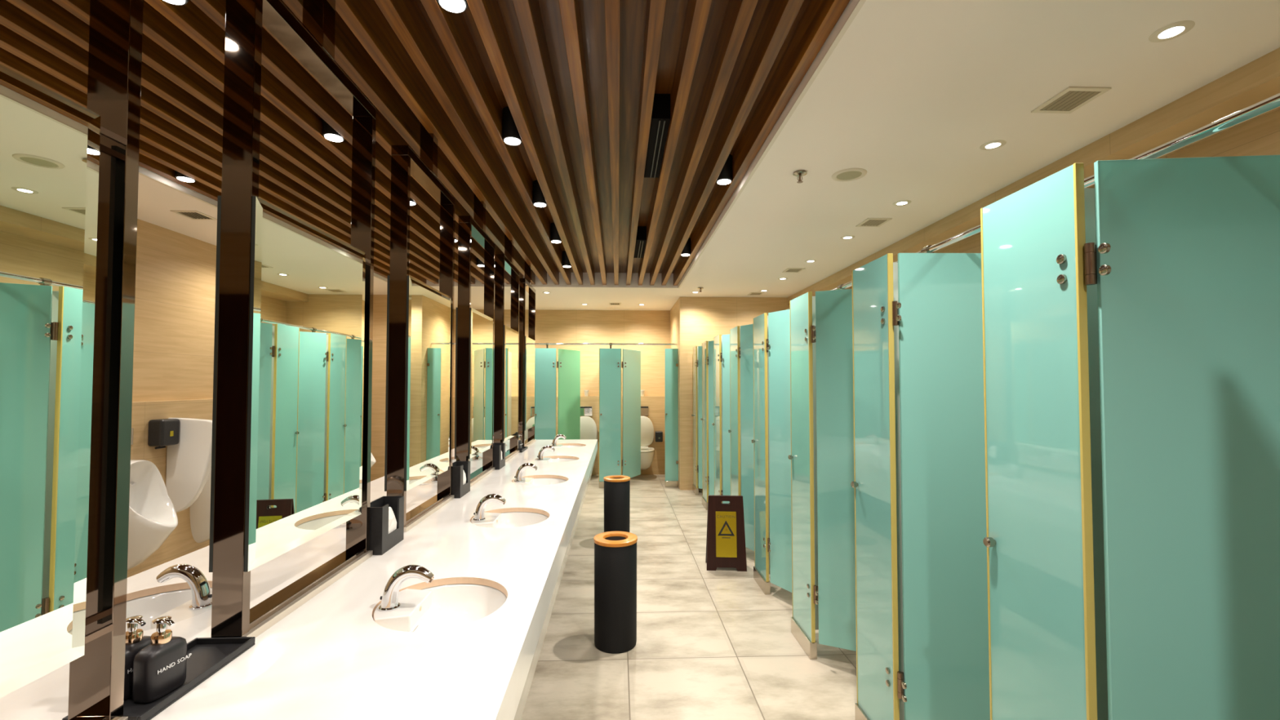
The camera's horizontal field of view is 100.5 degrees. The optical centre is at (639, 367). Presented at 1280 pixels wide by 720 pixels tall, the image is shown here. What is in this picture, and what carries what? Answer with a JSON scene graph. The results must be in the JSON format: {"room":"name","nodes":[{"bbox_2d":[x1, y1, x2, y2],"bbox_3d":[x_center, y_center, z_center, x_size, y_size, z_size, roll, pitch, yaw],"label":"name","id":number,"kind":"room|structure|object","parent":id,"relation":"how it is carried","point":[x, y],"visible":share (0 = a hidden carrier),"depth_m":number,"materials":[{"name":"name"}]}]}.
{"room":"public restroom","nodes":[
{"label":"public restroom","id":0,"kind":"room"},
{"bbox_2d":[127,218,216,577],"bbox_3d":[-3.748,0.078,3.487,0.200,3.050,10.620,0,-2,-2],"label":"wall","id":1,"kind":"structure","parent":0,"point":[175,299],"depth_m":4.27,"materials":[{"name":"beige tile"}]},
{"bbox_2d":[127,459,177,570],"bbox_3d":[-3.475,1.051,3.760,0.371,0.800,0.360,0,-2,-2],"label":"urinal","id":2,"kind":"object","parent":1,"relation":"attached to","point":[153,516],"visible":0.62,"depth_m":3.79,"materials":[{"name":"white ceramic"}]},
{"bbox_2d":[147,418,179,448],"bbox_3d":[-3.615,0.501,4.045,0.112,0.223,0.170,0,-2,-2],"label":"dispenser","id":3,"kind":"object","parent":1,"relation":"attached to","point":[162,433],"visible":1,"depth_m":3.98,"materials":[{"name":"black plastic"}]},
{"bbox_2d":[155,445,165,448],"bbox_3d":[-3.642,0.601,4.041,0.019,0.023,0.080,0,-2,-2],"label":"outlet","id":4,"kind":"object","parent":3,"relation":"attached to","point":[157,447],"depth_m":4.03,"materials":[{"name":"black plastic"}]},
{"bbox_2d":[165,417,212,512],"bbox_3d":[-3.502,0.760,4.158,0.350,0.744,0.056,0,-2,-2],"label":"divider","id":5,"kind":"object","parent":1,"relation":"attached to","point":[188,461],"visible":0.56,"depth_m":4.13,"materials":[{"name":"white ceramic"}]},
{"bbox_2d":[189,467,211,542],"bbox_3d":[-3.507,1.074,4.539,0.371,0.800,0.360,0,-2,-2],"label":"urinal","id":6,"kind":"object","parent":1,"relation":"attached to","point":[200,510],"visible":0.13,"depth_m":4.37,"materials":[{"name":"white ceramic"}]},
{"bbox_2d":[370,452,376,467],"bbox_3d":[-3.604,1.143,6.876,0.371,0.800,0.360,0,-2,-2],"label":"urinal","id":7,"kind":"object","parent":1,"relation":"attached to","point":[373,461],"visible":0.09,"depth_m":6.89,"materials":[{"name":"white ceramic"}]},
{"bbox_2d":[370,294,386,481],"bbox_3d":[-3.571,0.363,8.137,0.740,2.755,1.530,0,-2,-2],"label":"wall","id":8,"kind":"structure","parent":0,"point":[380,301],"depth_m":7.37,"materials":[{"name":"beige tile"}]},
{"bbox_2d":[452,309,670,475],"bbox_3d":[-1.729,0.236,8.863,4.480,3.050,0.240,0,-2,-2],"label":"wall","id":9,"kind":"structure","parent":0,"point":[602,326],"depth_m":8.94,"materials":[{"name":"beige tile"}]},
{"bbox_2d":[580,406,592,416],"bbox_3d":[-0.905,0.714,8.754,0.240,0.160,0.018,0,-2,-2],"label":"flush plate","id":10,"kind":"object","parent":9,"relation":"attached to","point":[584,411],"visible":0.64,"depth_m":8.75,"materials":[{"name":"silver metal"}]},
{"bbox_2d":[580,416,596,439],"bbox_3d":[-0.894,1.203,8.488,0.402,0.837,0.521,0,-2,-2],"label":"toilet","id":11,"kind":"object","parent":9,"relation":"attached to","point":[588,425],"visible":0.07,"depth_m":8.69,"materials":[{"name":"beige ceramic"}]},
{"bbox_2d":[640,406,648,416],"bbox_3d":[0.025,0.715,8.792,0.240,0.160,0.018,0,-2,-2],"label":"flush plate","id":12,"kind":"object","parent":9,"relation":"attached to","point":[644,410],"visible":0.65,"depth_m":8.79,"materials":[{"name":"silver metal"}]},
{"bbox_2d":[640,416,654,469],"bbox_3d":[0.035,1.204,8.527,0.402,0.837,0.521,0,-2,-2],"label":"toilet","id":13,"kind":"object","parent":9,"relation":"attached to","point":[646,426],"visible":0.53,"depth_m":8.72,"materials":[{"name":"beige ceramic"}]},
{"bbox_2d":[655,431,662,441],"bbox_3d":[0.311,1.128,8.745,0.120,0.170,0.112,0,-2,-2],"label":"dispenser","id":14,"kind":"object","parent":9,"relation":"attached to","point":[659,434],"visible":1,"depth_m":8.69,"materials":[{"name":"black plastic"}]},
{"bbox_2d":[0,0,1279,310],"bbox_3d":[-0.591,-1.253,3.657,6.320,0.250,10.620,0,-2,-2],"label":"ceiling","id":15,"kind":"structure","parent":0,"point":[579,81],"depth_m":2.52,"materials":[{"name":"white paint"}]},
{"bbox_2d":[162,0,188,5],"bbox_3d":[-1.536,-1.292,1.737,0.100,0.161,0.100,0,-2,-2],"label":"recessed light","id":16,"kind":"object","parent":15,"relation":"in","point":[180,2],"visible":1,"depth_m":1.76,"materials":[{"name":"black"}]},
{"bbox_2d":[174,170,195,182],"bbox_3d":[-2.818,-1.246,3.304,0.100,0.161,0.100,0,-2,-2],"label":"recessed light","id":17,"kind":"object","parent":15,"relation":"in","point":[178,175],"visible":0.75,"depth_m":3.28,"materials":[{"name":"black"}]},
{"bbox_2d":[169,210,217,220],"bbox_3d":[-3.263,-1.118,3.903,0.184,0.008,0.204,0,-2,-2],"label":"ceiling vent","id":18,"kind":"object","parent":15,"relation":"in","point":[193,215],"visible":0.98,"depth_m":3.90,"materials":[{"name":"beige plastic"}]},
{"bbox_2d":[322,119,344,142],"bbox_3d":[-1.578,-1.262,2.745,0.100,0.161,0.100,0,-2,-2],"label":"recessed light","id":19,"kind":"object","parent":15,"relation":"in","point":[329,133],"visible":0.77,"depth_m":2.71,"materials":[{"name":"black"}]},
{"bbox_2d":[409,197,416,205],"bbox_3d":[-1.619,-1.233,3.734,0.100,0.161,0.100,0,-2,-2],"label":"recessed light","id":20,"kind":"object","parent":15,"relation":"in","point":[412,202],"visible":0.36,"depth_m":3.72,"materials":[{"name":"black"}]},
{"bbox_2d":[436,0,467,13],"bbox_3d":[-0.625,-1.291,1.774,0.100,0.161,0.100,0,-2,-2],"label":"recessed light","id":21,"kind":"object","parent":15,"relation":"in","point":[451,6],"visible":1,"depth_m":1.78,"materials":[{"name":"black"}]},
{"bbox_2d":[476,257,484,266],"bbox_3d":[-1.701,-1.174,5.721,0.100,0.161,0.100,0,-2,-2],"label":"recessed light","id":22,"kind":"object","parent":15,"relation":"in","point":[479,263],"visible":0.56,"depth_m":5.68,"materials":[{"name":"black"}]},
{"bbox_2d":[138,0,866,288],"bbox_3d":[-1.142,-1.137,3.250,3.605,0.006,7.120,0,-2,-2],"label":"trim","id":23,"kind":"structure","parent":15,"relation":"attached to","point":[860,4],"depth_m":2.51,"materials":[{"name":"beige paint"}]},
{"bbox_2d":[502,106,522,145],"bbox_3d":[-0.666,-1.261,2.783,0.100,0.161,0.100,0,-2,-2],"label":"recessed light","id":24,"kind":"object","parent":15,"relation":"in","point":[511,136],"visible":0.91,"depth_m":2.74,"materials":[{"name":"black metal"}]},
{"bbox_2d":[533,180,546,207],"bbox_3d":[-0.708,-1.232,3.772,0.100,0.161,0.100,0,-2,-2],"label":"recessed light","id":25,"kind":"object","parent":15,"relation":"in","point":[539,200],"visible":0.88,"depth_m":3.73,"materials":[{"name":"black metal"}]},
{"bbox_2d":[550,222,561,243],"bbox_3d":[-0.748,-1.203,4.751,0.100,0.161,0.100,0,-2,-2],"label":"recessed light","id":26,"kind":"object","parent":15,"relation":"in","point":[554,236],"visible":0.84,"depth_m":4.71,"materials":[{"name":"black metal"}]},
{"bbox_2d":[562,250,571,267],"bbox_3d":[-0.790,-1.173,5.759,0.100,0.161,0.100,0,-2,-2],"label":"recessed light","id":27,"kind":"object","parent":15,"relation":"in","point":[566,263],"visible":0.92,"depth_m":5.71,"materials":[{"name":"black metal"}]},
{"bbox_2d":[633,226,646,258],"bbox_3d":[-0.005,-1.207,5.167,0.096,0.131,0.690,0,-2,-2],"label":"ceiling vent","id":28,"kind":"object","parent":15,"relation":"in","point":[641,238],"visible":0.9,"depth_m":4.89,"materials":[{"name":"black metal"}]},
{"bbox_2d":[644,93,670,177],"bbox_3d":[0.086,-1.271,2.990,0.096,0.131,0.750,0,-2,-2],"label":"ceiling vent","id":29,"kind":"object","parent":15,"relation":"in","point":[660,116],"visible":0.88,"depth_m":2.78,"materials":[{"name":"black metal"}]},
{"bbox_2d":[680,238,690,256],"bbox_3d":[0.449,-1.188,5.240,0.100,0.161,0.100,0,-2,-2],"label":"recessed light","id":30,"kind":"object","parent":15,"relation":"in","point":[686,251],"visible":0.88,"depth_m":5.20,"materials":[{"name":"black metal"}]},
{"bbox_2d":[715,154,732,184],"bbox_3d":[0.527,-1.244,3.343,0.100,0.161,0.100,0,-2,-2],"label":"recessed light","id":31,"kind":"object","parent":15,"relation":"in","point":[725,177],"visible":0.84,"depth_m":3.30,"materials":[{"name":"black metal"}]},
{"bbox_2d":[747,292,764,295],"bbox_3d":[1.590,-1.018,7.305,0.184,0.008,0.204,0,-2,-2],"label":"ceiling vent","id":32,"kind":"object","parent":15,"relation":"in","point":[750,293],"visible":1,"depth_m":7.29,"materials":[{"name":"beige plastic"}]},
{"bbox_2d":[782,267,804,272],"bbox_3d":[1.672,-1.062,5.798,0.184,0.008,0.204,0,-2,-2],"label":"ceiling vent","id":33,"kind":"object","parent":15,"relation":"in","point":[788,269],"visible":1,"depth_m":5.79,"materials":[{"name":"beige plastic"}]},
{"bbox_2d":[792,170,807,183],"bbox_3d":[0.936,-1.114,3.116,0.080,0.058,0.080,0,-2,-2],"label":"sprinkler","id":34,"kind":"object","parent":15,"relation":"attached to","point":[797,174],"visible":1,"depth_m":3.10,"materials":[{"name":"silver metal"}]},
{"bbox_2d":[840,235,854,239],"bbox_3d":[1.756,-1.102,4.501,0.116,0.006,0.116,0,-2,-2],"label":"recessed light","id":35,"kind":"object","parent":15,"relation":"in","point":[844,237],"visible":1,"depth_m":4.48,"materials":[{"name":"beige plastic"}]},
{"bbox_2d":[831,168,866,182],"bbox_3d":[1.237,-1.140,3.149,0.196,0.010,0.196,0,-2,-2],"label":"ceiling speaker","id":36,"kind":"object","parent":15,"relation":"attached to","point":[850,174],"visible":1,"depth_m":3.14,"materials":[{"name":"beige plastic"}]},
{"bbox_2d":[836,171,862,179],"bbox_3d":[1.237,-1.141,3.149,0.144,0.005,0.144,1,-2,-25],"label":"grille","id":37,"kind":"object","parent":36,"relation":"attached to","point":[840,175],"depth_m":3.14,"materials":[{"name":"beige"}]},
{"bbox_2d":[855,217,892,226],"bbox_3d":[1.789,-1.113,4.077,0.184,0.008,0.204,0,-2,-2],"label":"ceiling vent","id":38,"kind":"object","parent":15,"relation":"in","point":[869,222],"visible":1,"depth_m":4.07,"materials":[{"name":"beige plastic"}]},
{"bbox_2d":[892,200,911,205],"bbox_3d":[1.792,-1.127,3.642,0.116,0.006,0.116,0,-2,-2],"label":"recessed light","id":39,"kind":"object","parent":15,"relation":"in","point":[902,202],"visible":1,"depth_m":3.63,"materials":[{"name":"beige plastic"}]},
{"bbox_2d":[979,140,1006,150],"bbox_3d":[1.829,-1.153,2.758,0.116,0.006,0.116,0,-2,-2],"label":"recessed light","id":40,"kind":"object","parent":15,"relation":"in","point":[988,145],"visible":1,"depth_m":2.75,"materials":[{"name":"beige plastic"}]},
{"bbox_2d":[1031,86,1111,113],"bbox_3d":[1.872,-1.165,2.320,0.184,0.008,0.204,0,-2,-2],"label":"ceiling vent","id":41,"kind":"object","parent":15,"relation":"in","point":[1071,99],"visible":1,"depth_m":2.31,"materials":[{"name":"beige plastic"}]},
{"bbox_2d":[1148,20,1195,42],"bbox_3d":[1.865,-1.179,1.870,0.116,0.006,0.116,0,-2,-2],"label":"recessed light","id":42,"kind":"object","parent":15,"relation":"in","point":[1168,31],"visible":1,"depth_m":1.86,"materials":[{"name":"beige plastic"}]},
{"bbox_2d":[520,474,857,719],"bbox_3d":[-0.591,1.656,3.571,6.520,0.100,10.820,0,-2,-2],"label":"floor","id":43,"kind":"structure","parent":0,"point":[711,645],"depth_m":3.00,"materials":[{"name":"tile"}]},
{"bbox_2d":[0,439,597,719],"bbox_3d":[-1.057,1.159,2.821,1.404,0.850,6.690,0,-2,-2],"label":"countertop","id":44,"kind":"structure","parent":43,"relation":"on","point":[328,658],"depth_m":1.42,"materials":[{"name":"white stone"}]},
{"bbox_2d":[0,0,143,719],"bbox_3d":[-1.004,-0.366,0.698,0.099,2.072,0.685,0,-2,-2],"label":"stand","id":45,"kind":"object","parent":44,"relation":"on","point":[69,170],"visible":1,"depth_m":0.90,"materials":[{"name":"black metal"}]},
{"bbox_2d":[0,63,100,697],"bbox_3d":[-0.958,0.015,0.644,0.012,0.952,0.593,0,-2,-2],"label":"mirror","id":46,"kind":"object","parent":45,"relation":"attached to","point":[50,142],"depth_m":0.86,"materials":[{"name":"silver metal"}]},
{"bbox_2d":[62,636,255,719],"bbox_3d":[-1.024,0.675,1.164,0.143,0.020,0.320,0,-2,-2],"label":"soap tray","id":47,"kind":"object","parent":44,"relation":"on","point":[209,655],"visible":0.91,"depth_m":1.21,"materials":[{"name":"black plastic"}]},
{"bbox_2d":[124,615,151,700],"bbox_3d":[-1.060,0.600,1.114,0.060,0.154,0.087,0,-2,6],"label":"soap dispenser","id":48,"kind":"object","parent":47,"relation":"on","point":[135,640],"visible":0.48,"depth_m":1.10,"materials":[{"name":"black plastic"}]},
{"bbox_2d":[132,615,191,702],"bbox_3d":[-0.997,0.600,1.112,0.060,0.154,0.087,0,-2,6],"label":"soap dispenser","id":49,"kind":"object","parent":47,"relation":"on","point":[159,668],"visible":1,"depth_m":1.09,"materials":[{"name":"black plastic"}]},
{"bbox_2d":[208,0,376,637],"bbox_3d":[-1.046,-0.336,1.699,0.099,2.072,0.685,0,-2,-2],"label":"stand","id":50,"kind":"object","parent":44,"relation":"on","point":[291,444],"visible":0.88,"depth_m":1.47,"materials":[{"name":"black metal"}]},
{"bbox_2d":[208,195,221,572],"bbox_3d":[-1.087,0.044,1.642,0.012,0.952,0.593,0,-2,-2],"label":"mirror","id":51,"kind":"object","parent":50,"relation":"attached to","point":[216,411],"depth_m":1.34,"materials":[{"name":"silver metal"}]},
{"bbox_2d":[244,195,365,571],"bbox_3d":[-1.000,0.045,1.646,0.012,0.952,0.593,0,-2,-2],"label":"mirror","id":52,"kind":"object","parent":50,"relation":"attached to","point":[304,285],"depth_m":1.54,"materials":[{"name":"silver metal"}]},
{"bbox_2d":[369,495,404,555],"bbox_3d":[-1.026,0.623,2.121,0.087,0.180,0.205,0,-2,-2],"label":"holder","id":53,"kind":"object","parent":44,"relation":"on","point":[386,513],"visible":0.88,"depth_m":2.08,"materials":[{"name":"black plastic"}]},
{"bbox_2d":[378,564,434,611],"bbox_3d":[-0.681,0.637,1.555,0.155,0.122,0.058,0,-2,-2],"label":"faucet","id":54,"kind":"object","parent":44,"relation":"on","point":[389,598],"visible":1,"depth_m":1.54,"materials":[{"name":"silver metal"}]},
{"bbox_2d":[384,122,455,532],"bbox_3d":[-1.087,-0.306,2.701,0.099,2.072,0.685,0,-2,-2],"label":"stand","id":55,"kind":"object","parent":44,"relation":"on","point":[420,341],"visible":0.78,"depth_m":2.48,"materials":[{"name":"black metal"}]},
{"bbox_2d":[384,275,389,491],"bbox_3d":[-1.129,0.074,2.644,0.012,0.952,0.593,0,-2,-2],"label":"mirror","id":56,"kind":"object","parent":55,"relation":"attached to","point":[387,399],"depth_m":2.34,"materials":[{"name":"silver metal"}]},
{"bbox_2d":[404,275,450,491],"bbox_3d":[-1.042,0.074,2.647,0.012,0.952,0.593,0,-2,-2],"label":"mirror","id":57,"kind":"object","parent":55,"relation":"attached to","point":[427,309],"depth_m":2.56,"materials":[{"name":"silver metal"}]},
{"bbox_2d":[417,478,437,485],"bbox_3d":[-1.502,0.836,3.563,0.400,0.158,0.420,0,-2,-2],"label":"basin","id":58,"kind":"object","parent":44,"relation":"in","point":[428,482],"visible":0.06,"depth_m":3.50,"materials":[{"name":"white ceramic"}]},
{"bbox_2d":[373,583,506,631],"bbox_3d":[-0.589,0.778,1.590,0.400,0.158,0.420,0,-2,-2],"label":"basin","id":59,"kind":"object","parent":44,"relation":"in","point":[439,607],"visible":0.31,"depth_m":1.73,"materials":[{"name":"white ceramic"}]},
{"bbox_2d":[452,461,470,497],"bbox_3d":[-1.068,0.652,3.123,0.087,0.180,0.205,0,-2,-2],"label":"holder","id":60,"kind":"object","parent":44,"relation":"on","point":[460,469],"visible":0.84,"depth_m":3.06,"materials":[{"name":"black plastic"}]},
{"bbox_2d":[452,457,482,462],"bbox_3d":[-1.544,0.866,4.566,0.400,0.158,0.420,0,-2,-2],"label":"basin","id":61,"kind":"object","parent":44,"relation":"in","point":[471,459],"visible":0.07,"depth_m":4.59,"materials":[{"name":"white ceramic"}]},
{"bbox_2d":[454,194,495,486],"bbox_3d":[-1.129,-0.277,3.703,0.099,2.072,0.685,0,-2,-2],"label":"stand","id":62,"kind":"object","parent":44,"relation":"on","point":[474,330],"visible":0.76,"depth_m":3.48,"materials":[{"name":"black metal"}]},
{"bbox_2d":[454,307,457,458],"bbox_3d":[-1.171,0.104,3.646,0.012,0.952,0.593,0,-2,-2],"label":"mirror","id":63,"kind":"object","parent":62,"relation":"attached to","point":[456,323],"depth_m":3.35,"materials":[{"name":"silver metal"}]},
{"bbox_2d":[468,307,493,458],"bbox_3d":[-1.083,0.104,3.649,0.012,0.952,0.593,0,-2,-2],"label":"mirror","id":64,"kind":"object","parent":62,"relation":"attached to","point":[480,325],"depth_m":3.58,"materials":[{"name":"silver metal"}]},
{"bbox_2d":[472,493,506,520],"bbox_3d":[-0.723,0.667,2.559,0.155,0.122,0.058,0,-2,-2],"label":"faucet","id":65,"kind":"object","parent":44,"relation":"on","point":[478,514],"visible":1,"depth_m":2.54,"materials":[{"name":"silver metal"}]},
{"bbox_2d":[493,442,505,469],"bbox_3d":[-1.109,0.682,4.125,0.087,0.180,0.205,0,-2,-2],"label":"holder","id":66,"kind":"object","parent":44,"relation":"on","point":[499,463],"visible":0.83,"depth_m":4.04,"materials":[{"name":"black plastic"}]},
{"bbox_2d":[493,234,519,462],"bbox_3d":[-1.170,-0.247,4.704,0.099,2.072,0.685,0,-2,-2],"label":"stand","id":67,"kind":"object","parent":44,"relation":"on","point":[506,363],"visible":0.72,"depth_m":4.46,"materials":[{"name":"black metal"}]},
{"bbox_2d":[502,324,518,441],"bbox_3d":[-1.125,0.133,4.651,0.012,0.952,0.593,0,-2,-2],"label":"mirror","id":68,"kind":"object","parent":67,"relation":"attached to","point":[510,336],"depth_m":4.57,"materials":[{"name":"silver metal"}]},
{"bbox_2d":[471,511,548,528],"bbox_3d":[-0.631,0.808,2.593,0.400,0.158,0.420,0,-2,-2],"label":"basin","id":69,"kind":"object","parent":44,"relation":"in","point":[508,519],"visible":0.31,"depth_m":2.76,"materials":[{"name":"white ceramic"}]},
{"bbox_2d":[506,446,527,452],"bbox_3d":[-1.190,0.793,5.174,0.143,0.020,0.320,0,-2,-2],"label":"soap tray","id":70,"kind":"object","parent":44,"relation":"on","point":[524,448],"visible":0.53,"depth_m":5.16,"materials":[{"name":"black plastic"}]},
{"bbox_2d":[518,434,522,450],"bbox_3d":[-1.165,0.719,5.126,0.060,0.154,0.087,0,-2,9],"label":"soap dispenser","id":71,"kind":"object","parent":70,"relation":"on","point":[520,442],"visible":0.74,"depth_m":5.11,"materials":[{"name":"black plastic"}]},
{"bbox_2d":[514,462,537,481],"bbox_3d":[-0.765,0.697,3.562,0.155,0.122,0.058,0,-2,-2],"label":"faucet","id":72,"kind":"object","parent":44,"relation":"on","point":[517,477],"visible":1,"depth_m":3.55,"materials":[{"name":"silver metal"}]},
{"bbox_2d":[518,261,536,446],"bbox_3d":[-1.212,-0.218,5.706,0.099,2.072,0.685,0,-2,-2],"label":"stand","id":73,"kind":"object","parent":44,"relation":"on","point":[526,379],"visible":0.7,"depth_m":5.47,"materials":[{"name":"black metal"}]},
{"bbox_2d":[524,336,534,431],"bbox_3d":[-1.166,0.163,5.653,0.012,0.952,0.593,0,-2,-2],"label":"mirror","id":74,"kind":"object","parent":73,"relation":"attached to","point":[529,344],"depth_m":5.57,"materials":[{"name":"silver metal"}]},
{"bbox_2d":[512,477,566,485],"bbox_3d":[-0.673,0.838,3.597,0.400,0.158,0.420,0,-2,-2],"label":"basin","id":75,"kind":"object","parent":44,"relation":"in","point":[526,481],"visible":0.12,"depth_m":3.77,"materials":[{"name":"white ceramic"}]},
{"bbox_2d":[537,445,555,460],"bbox_3d":[-0.806,0.726,4.566,0.155,0.122,0.058,0,-2,-2],"label":"faucet","id":76,"kind":"object","parent":44,"relation":"on","point":[544,448],"visible":1,"depth_m":4.55,"materials":[{"name":"silver metal"}]},
{"bbox_2d":[535,457,576,462],"bbox_3d":[-0.715,0.867,4.601,0.400,0.158,0.420,0,-2,-2],"label":"basin","id":77,"kind":"object","parent":44,"relation":"in","point":[545,459],"visible":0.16,"depth_m":4.78,"materials":[{"name":"white ceramic"}]},
{"bbox_2d":[551,434,566,446],"bbox_3d":[-0.848,0.756,5.570,0.155,0.122,0.058,0,-2,-2],"label":"faucet","id":78,"kind":"object","parent":44,"relation":"on","point":[555,439],"visible":1,"depth_m":5.55,"materials":[{"name":"silver metal"}]},
{"bbox_2d":[551,444,583,447],"bbox_3d":[-0.756,0.897,5.604,0.400,0.158,0.420,0,-2,-2],"label":"basin","id":79,"kind":"object","parent":44,"relation":"in","point":[557,445],"visible":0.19,"depth_m":5.78,"materials":[{"name":"white ceramic"}]},
{"bbox_2d":[534,348,580,439],"bbox_3d":[-1.202,0.736,8.148,0.542,2.010,1.118,0,-2,6],"label":"stall","id":80,"kind":"object","parent":43,"relation":"on","point":[568,364],"visible":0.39,"depth_m":7.68,"materials":[{"name":"teal glass"}]},
{"bbox_2d":[453,342,676,348],"bbox_3d":[-1.317,-0.325,7.865,3.738,0.094,0.038,0,-2,-2],"label":"support rail","id":81,"kind":"object","parent":80,"relation":"on","point":[546,344],"visible":0.67,"depth_m":7.89,"materials":[{"name":"silver metal"}]},
{"bbox_2d":[593,531,637,653],"bbox_3d":[-0.142,1.287,3.085,0.256,0.610,0.256,0,-2,-2],"label":"litter bin","id":82,"kind":"object","parent":43,"relation":"on","point":[615,552],"visible":1,"depth_m":2.98,"materials":[{"name":"black metal"}]},
{"bbox_2d":[603,475,630,532],"bbox_3d":[-0.219,1.345,5.048,0.256,0.610,0.256,0,-2,-2],"label":"litter bin","id":83,"kind":"object","parent":43,"relation":"on","point":[616,487],"visible":0.81,"depth_m":4.95,"materials":[{"name":"black metal"}]},
{"bbox_2d":[599,348,640,488],"bbox_3d":[-0.268,0.737,8.186,0.542,2.010,1.118,0,-2,6],"label":"stall","id":84,"kind":"object","parent":43,"relation":"on","point":[611,462],"visible":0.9,"depth_m":7.71,"materials":[{"name":"teal glass"}]},
{"bbox_2d":[691,346,702,495],"bbox_3d":[1.558,0.708,7.193,1.648,2.010,0.665,0,-2,-2],"label":"stall","id":85,"kind":"object","parent":43,"relation":"on","point":[697,351],"visible":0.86,"depth_m":7.18,"materials":[{"name":"teal glass"}]},
{"bbox_2d":[700,340,714,510],"bbox_3d":[1.595,0.681,6.303,1.648,2.010,0.787,0,-2,-2],"label":"stall","id":86,"kind":"object","parent":43,"relation":"on","point":[708,369],"visible":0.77,"depth_m":6.33,"materials":[{"name":"teal glass"}]},
{"bbox_2d":[712,333,730,503],"bbox_3d":[1.628,0.658,5.506,1.648,2.010,0.743,0,-2,-2],"label":"stall","id":87,"kind":"object","parent":43,"relation":"on","point":[722,424],"visible":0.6,"depth_m":5.51,"materials":[{"name":"teal glass"}]},
{"bbox_2d":[705,494,746,571],"bbox_3d":[0.703,1.341,4.370,0.320,0.581,0.196,0,-2,5],"label":"caution sign","id":88,"kind":"object","parent":43,"relation":"on","point":[726,535],"visible":1,"depth_m":4.31,"materials":[{"name":"brown plastic"}]},
{"bbox_2d":[728,324,754,551],"bbox_3d":[1.665,0.631,4.617,1.648,2.010,0.833,0,-2,-2],"label":"stall","id":89,"kind":"object","parent":43,"relation":"on","point":[741,339],"visible":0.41,"depth_m":4.61,"materials":[{"name":"teal glass"}]},
{"bbox_2d":[787,93,1279,309],"bbox_3d":[1.188,-0.458,2.992,0.038,0.070,9.188,0,-2,-2],"label":"support rail","id":90,"kind":"object","parent":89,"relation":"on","point":[1268,104],"visible":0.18,"depth_m":1.21,"materials":[{"name":"silver metal"}]},
{"bbox_2d":[751,309,791,594],"bbox_3d":[1.701,0.606,3.760,1.648,2.010,0.818,0,-2,-2],"label":"stall","id":91,"kind":"object","parent":43,"relation":"on","point":[771,441],"visible":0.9,"depth_m":3.75,"materials":[{"name":"teal glass"}]},
{"bbox_2d":[788,288,856,659],"bbox_3d":[1.710,0.582,2.931,1.655,2.010,0.545,0,-2,3],"label":"stall","id":92,"kind":"object","parent":43,"relation":"on","point":[821,457],"visible":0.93,"depth_m":2.89,"materials":[{"name":"teal glass"}]},
{"bbox_2d":[850,253,990,719],"bbox_3d":[1.765,0.561,2.215,1.648,2.010,0.394,0,-2,-2],"label":"stall","id":93,"kind":"object","parent":43,"relation":"on","point":[922,620],"visible":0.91,"depth_m":2.05,"materials":[{"name":"teal glass"}]},
{"bbox_2d":[980,155,1279,719],"bbox_3d":[1.801,0.535,1.353,1.648,2.010,0.410,0,-2,-2],"label":"stall","id":94,"kind":"object","parent":43,"relation":"on","point":[1131,320],"visible":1,"depth_m":1.19,"materials":[{"name":"teal glass"}]},
{"bbox_2d":[670,297,790,489],"bbox_3d":[1.455,0.369,8.345,1.840,2.755,1.530,0,-2,-2],"label":"wall","id":95,"kind":"structure","parent":0,"point":[694,321],"depth_m":7.59,"materials":[{"name":"beige tile"}]},
{"bbox_2d":[664,348,678,487],"bbox_3d":[0.460,0.724,7.747,0.193,2.010,0.054,0,-2,-2],"label":"glass wall","id":96,"kind":"structure","parent":95,"relation":"attached to","point":[671,355],"depth_m":7.75,"materials":[{"name":"teal glass"}]},
{"bbox_2d":[846,108,1279,288],"bbox_3d":[2.617,0.086,3.751,0.100,3.050,10.620,0,-2,-2],"label":"wall","id":97,"kind":"structure","parent":0,"point":[1259,136],"depth_m":2.35,"materials":[{"name":"beige tile"}]},
{"bbox_2d":[786,47,1279,304],"bbox_3d":[2.451,-1.098,3.063,0.290,0.115,9.190,0,-2,-2],"label":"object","id":98,"kind":"structure","parent":97,"relation":"attached to","point":[1257,81],"depth_m":2.50,"materials":[{"name":"beige paint"}]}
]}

